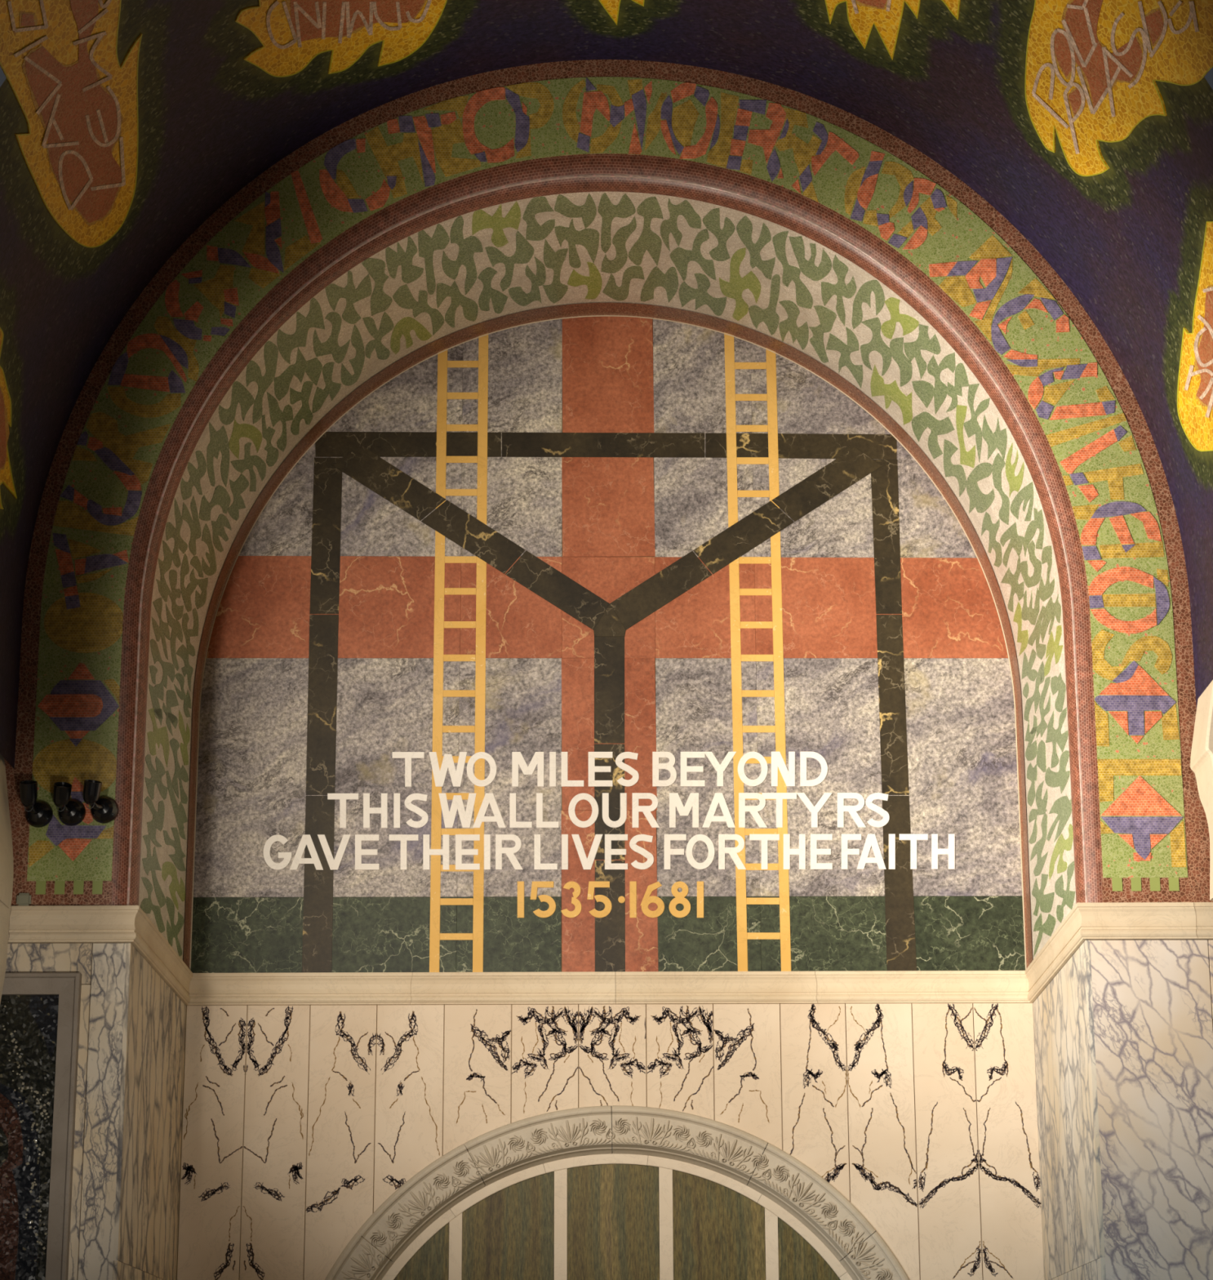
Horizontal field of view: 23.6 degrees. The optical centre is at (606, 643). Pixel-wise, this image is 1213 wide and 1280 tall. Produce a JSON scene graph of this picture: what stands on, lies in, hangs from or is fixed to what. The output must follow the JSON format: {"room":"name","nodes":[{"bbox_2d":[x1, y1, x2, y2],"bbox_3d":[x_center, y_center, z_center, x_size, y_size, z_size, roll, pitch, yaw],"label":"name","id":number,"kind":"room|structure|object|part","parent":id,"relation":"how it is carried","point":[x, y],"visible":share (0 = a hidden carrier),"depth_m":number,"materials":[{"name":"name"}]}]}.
{"room":"church chapel","nodes":[
{"label":"church chapel","id":0,"kind":"room"},
{"bbox_2d":[5,942,186,1279],"bbox_3d":[-2.875,3.466,13.835,1.428,4.000,2.245,0,-16,0],"label":"wall","id":1,"kind":"structure","parent":0,"point":[126,1171],"depth_m":13.23,"materials":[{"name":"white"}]},
{"bbox_2d":[0,901,10,1004],"bbox_3d":[-2.862,1.385,12.943,0.311,0.477,0.410,0,-16,0],"label":"trim","id":2,"kind":"structure","parent":1,"relation":"attached to","point":[5,912],"depth_m":13.08,"materials":[{"name":"beige stone"}]},
{"bbox_2d":[0,972,82,1279],"bbox_3d":[-2.811,2.905,12.795,0.862,2.924,0.060,0,-16,0],"label":"frame","id":3,"kind":"object","parent":1,"relation":"attached to","point":[40,1011],"visible":1,"depth_m":13.02,"materials":[{"name":"grey stone"}]},
{"bbox_3d":[-2.814,1.544,13.174,0.862,0.097,0.060,0,-16,0],"label":"frame rail","id":4,"kind":"part","parent":3,"relation":"part of","materials":[{"name":"grey stone"}]},
{"bbox_2d":[0,0,1212,768],"bbox_3d":[-0.006,-1.633,12.257,5.490,3.606,3.516,0,-16,0],"label":"ceiling","id":5,"kind":"structure","parent":0,"point":[126,125],"depth_m":13.27,"materials":[{"name":"tile"}]},
{"bbox_2d":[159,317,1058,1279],"bbox_3d":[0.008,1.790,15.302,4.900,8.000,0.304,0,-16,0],"label":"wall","id":6,"kind":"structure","parent":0,"point":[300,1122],"depth_m":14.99,"materials":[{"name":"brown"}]},
{"bbox_3d":[-2.021,3.748,14.613,0.313,3.869,0.016,0,-16,0],"label":"marble panel","id":7,"kind":"part","parent":6,"relation":"part of","materials":[{"name":"white stone"}]},
{"bbox_3d":[-1.698,3.747,14.612,0.323,3.869,0.016,0,-16,0],"label":"marble panel","id":8,"kind":"part","parent":6,"relation":"part of","materials":[{"name":"white stone"}]},
{"bbox_3d":[-1.364,2.713,14.899,0.343,1.724,0.016,0,-16,0],"label":"marble panel","id":9,"kind":"part","parent":6,"relation":"part of","materials":[{"name":"white stone"}]},
{"bbox_3d":[-1.017,2.416,14.981,0.346,1.110,0.016,0,-16,0],"label":"marble panel","id":10,"kind":"part","parent":6,"relation":"part of","materials":[{"name":"white stone"}]},
{"bbox_3d":[-0.667,2.272,15.020,0.346,0.812,0.016,0,-16,0],"label":"marble panel","id":11,"kind":"part","parent":6,"relation":"part of","materials":[{"name":"white stone"}]},
{"bbox_3d":[-0.318,2.189,15.042,0.344,0.644,0.016,0,-16,0],"label":"marble panel","id":12,"kind":"part","parent":6,"relation":"part of","materials":[{"name":"white stone"}]},
{"bbox_2d":[191,315,1025,973],"bbox_3d":[0.003,-0.056,15.660,4.400,3.694,0.015,0,-16,0],"label":"mural","id":13,"kind":"object","parent":6,"relation":"attached to","point":[350,813],"visible":1,"depth_m":15.57,"materials":[{"name":"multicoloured stone"}]},
{"bbox_3d":[-0.902,0.041,15.637,0.054,3.500,0.010,0,-16,0],"label":"ladder rail","id":14,"kind":"part","parent":13,"relation":"part of","materials":[{"name":"yellow stone"}]},
{"bbox_3d":[-0.676,-0.003,15.649,0.054,3.589,0.010,0,-16,0],"label":"ladder rail","id":15,"kind":"part","parent":13,"relation":"part of","materials":[{"name":"yellow stone"}]},
{"bbox_3d":[0.695,-0.007,15.647,0.075,3.588,0.010,0,-16,0],"label":"ladder rail","id":16,"kind":"part","parent":13,"relation":"part of","materials":[{"name":"yellow stone"}]},
{"bbox_3d":[0.923,0.036,15.635,0.072,3.498,0.010,0,-16,0],"label":"ladder rail","id":17,"kind":"part","parent":13,"relation":"part of","materials":[{"name":"yellow stone"}]},
{"bbox_2d":[183,302,1032,970],"bbox_3d":[0.002,-0.066,15.565,4.385,3.717,0.188,0,-16,0],"label":"trim","id":18,"kind":"structure","parent":6,"relation":"attached to","point":[464,335],"depth_m":15.85,"materials":[{"name":"brown stone"}]},
{"bbox_2d":[8,902,1212,1005],"bbox_3d":[0.006,1.538,14.214,6.600,0.165,2.026,0,-16,0],"label":"trim","id":19,"kind":"structure","parent":6,"relation":"attached to","point":[1116,921],"depth_m":15.12,"materials":[{"name":"beige stone"}]},
{"bbox_2d":[16,893,31,906],"bbox_3d":[-2.662,1.171,13.286,0.066,0.060,0.026,0,-16,0],"label":"junction box","id":20,"kind":"object","parent":19,"relation":"on","point":[23,899],"visible":1,"depth_m":13.28,"materials":[{"name":"grey plastic"}]},
{"bbox_3d":[0.031,2.150,15.052,0.347,0.565,0.016,0,-16,0],"label":"marble panel","id":21,"kind":"part","parent":6,"relation":"part of","materials":[{"name":"white stone"}]},
{"bbox_2d":[382,1153,852,1279],"bbox_3d":[0.064,4.149,14.686,3.100,3.125,0.188,0,-16,0],"label":"arched window","id":22,"kind":"structure","parent":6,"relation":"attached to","point":[611,1216],"depth_m":14.91,"materials":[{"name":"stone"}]},
{"bbox_3d":[-1.041,4.306,14.564,0.474,2.762,0.022,0,-16,0],"label":"green panel","id":23,"kind":"part","parent":22,"relation":"part of","materials":[{"name":"stone"}]},
{"bbox_3d":[-0.501,4.181,14.598,0.469,3.019,0.022,0,-16,0],"label":"green panel","id":24,"kind":"part","parent":22,"relation":"part of","materials":[{"name":"stone"}]},
{"bbox_3d":[0.038,4.162,14.602,0.471,3.056,0.022,0,-16,0],"label":"green panel","id":25,"kind":"part","parent":22,"relation":"part of","materials":[{"name":"stone"}]},
{"bbox_3d":[0.580,4.175,14.598,0.470,3.026,0.022,0,-16,0],"label":"green panel","id":26,"kind":"part","parent":22,"relation":"part of","materials":[{"name":"stone"}]},
{"bbox_3d":[1.121,4.289,14.565,0.475,2.785,0.022,0,-16,0],"label":"green panel","id":27,"kind":"part","parent":22,"relation":"part of","materials":[{"name":"stone"}]},
{"bbox_2d":[324,1105,909,1279],"bbox_3d":[0.052,3.235,14.790,3.380,1.747,0.177,0,-16,0],"label":"carved archivolt","id":28,"kind":"object","parent":6,"relation":"attached to","point":[502,1152],"visible":1,"depth_m":14.89,"materials":[{"name":"stone"}]},
{"bbox_3d":[0.381,2.182,15.043,0.344,0.632,0.016,0,-16,0],"label":"marble panel","id":29,"kind":"part","parent":6,"relation":"part of","materials":[{"name":"white stone"}]},
{"bbox_3d":[0.729,2.256,15.022,0.344,0.790,0.016,0,-16,0],"label":"marble panel","id":30,"kind":"part","parent":6,"relation":"part of","materials":[{"name":"white stone"}]},
{"bbox_3d":[1.073,2.385,14.985,0.336,1.059,0.016,0,-16,0],"label":"marble panel","id":31,"kind":"part","parent":6,"relation":"part of","materials":[{"name":"white stone"}]},
{"bbox_3d":[1.417,2.639,14.914,0.341,1.587,0.016,0,-16,0],"label":"marble panel","id":32,"kind":"part","parent":6,"relation":"part of","materials":[{"name":"white stone"}]},
{"bbox_3d":[1.751,3.737,14.608,0.314,3.869,0.016,0,-16,0],"label":"marble panel","id":33,"kind":"part","parent":6,"relation":"part of","materials":[{"name":"white stone"}]},
{"bbox_3d":[2.067,3.736,14.608,0.309,3.869,0.016,0,-16,0],"label":"marble panel","id":34,"kind":"part","parent":6,"relation":"part of","materials":[{"name":"white stone"}]},
{"bbox_2d":[4,59,1212,906],"bbox_3d":[-0.002,-0.844,13.992,6.600,4.318,0.250,0,-16,0],"label":"arch border","id":35,"kind":"structure","parent":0,"point":[1195,887],"depth_m":13.98,"materials":[{"name":"brown tile"}]},
{"bbox_2d":[0,753,13,908],"bbox_3d":[-2.887,0.719,13.128,0.370,0.897,0.410,0,-16,0],"label":"trim","id":36,"kind":"structure","parent":35,"relation":"attached to","point":[6,860],"depth_m":13.16,"materials":[{"name":"beige stone"}]},
{"bbox_2d":[19,780,53,827],"bbox_3d":[-2.616,0.728,13.320,0.130,0.196,0.200,0,-16,0],"label":"spotlight","id":37,"kind":"object","parent":35,"relation":"attached to","point":[39,813],"visible":1,"depth_m":13.34,"materials":[{"name":"black metal"}]},
{"bbox_3d":[-2.626,0.757,13.324,0.033,0.042,0.086,-6,-17,20],"label":"arm","id":38,"kind":"part","parent":37,"relation":"part of","materials":[{"name":"black metal"}]},
{"bbox_3d":[-2.615,0.779,13.376,0.128,0.128,0.064,0,-16,0],"label":"wall dish","id":39,"kind":"part","parent":37,"relation":"part of","materials":[{"name":"black metal"}]},
{"bbox_2d":[53,782,85,826],"bbox_3d":[-2.464,0.728,13.320,0.129,0.181,0.198,0,-16,0],"label":"spotlight","id":40,"kind":"object","parent":35,"relation":"attached to","point":[71,811],"visible":1,"depth_m":13.35,"materials":[{"name":"black metal"}]},
{"bbox_3d":[-2.477,0.754,13.326,0.034,0.041,0.086,-7,-17,24],"label":"arm","id":41,"kind":"part","parent":40,"relation":"part of","materials":[{"name":"black metal"}]},
{"bbox_3d":[-2.464,0.772,13.378,0.128,0.128,0.064,0,-16,0],"label":"wall dish","id":42,"kind":"part","parent":40,"relation":"part of","materials":[{"name":"black metal"}]},
{"bbox_2d":[83,779,118,823],"bbox_3d":[-2.321,0.717,13.321,0.141,0.178,0.202,0,-16,0],"label":"spotlight","id":43,"kind":"object","parent":35,"relation":"attached to","point":[104,809],"visible":1,"depth_m":13.35,"materials":[{"name":"black metal"}]},
{"bbox_3d":[-2.334,0.742,13.322,0.035,0.041,0.104,-8,-17,27],"label":"arm","id":44,"kind":"part","parent":43,"relation":"part of","materials":[{"name":"black metal"}]},
{"bbox_3d":[-2.314,0.760,13.381,0.128,0.128,0.064,0,-16,0],"label":"wall dish","id":45,"kind":"part","parent":43,"relation":"part of","materials":[{"name":"black metal"}]},
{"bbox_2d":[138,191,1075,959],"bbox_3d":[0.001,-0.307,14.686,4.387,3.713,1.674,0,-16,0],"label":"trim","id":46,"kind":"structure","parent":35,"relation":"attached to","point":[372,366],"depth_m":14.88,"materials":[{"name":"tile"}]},
{"bbox_2d":[26,76,1187,894],"bbox_3d":[-0.002,-0.834,13.857,5.320,4.097,0.010,0,-16,0],"label":"band","id":47,"kind":"object","parent":35,"relation":"attached to","point":[1088,433],"visible":1,"depth_m":13.98,"materials":[{"name":"tile"}]},
{"bbox_2d":[111,154,1102,905],"bbox_3d":[-0.001,-0.574,13.839,4.534,3.773,0.100,0,-16,0],"label":"trim","id":48,"kind":"structure","parent":35,"relation":"attached to","point":[760,198],"depth_m":14.03,"materials":[{"name":"brown stone"}]},
{"bbox_2d":[140,192,1075,956],"bbox_3d":[0.000,-0.334,14.684,4.387,3.657,1.652,0,-16,0],"label":"mosaic","id":49,"kind":"object","parent":35,"relation":"attached to","point":[650,208],"visible":1,"depth_m":14.79},
{"bbox_2d":[1190,680,1212,900],"bbox_3d":[2.942,0.391,13.269,0.504,1.516,0.370,0,-16,0],"label":"trim","id":50,"kind":"structure","parent":35,"relation":"attached to","point":[1202,751],"depth_m":13.24,"materials":[{"name":"beige stone"}]},
{"bbox_2d":[1032,939,1212,1279],"bbox_3d":[2.900,3.449,13.828,1.422,4.000,2.245,0,-16,0],"label":"pier","id":51,"kind":"structure","parent":0,"point":[1123,1032],"depth_m":13.12,"materials":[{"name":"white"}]}
]}

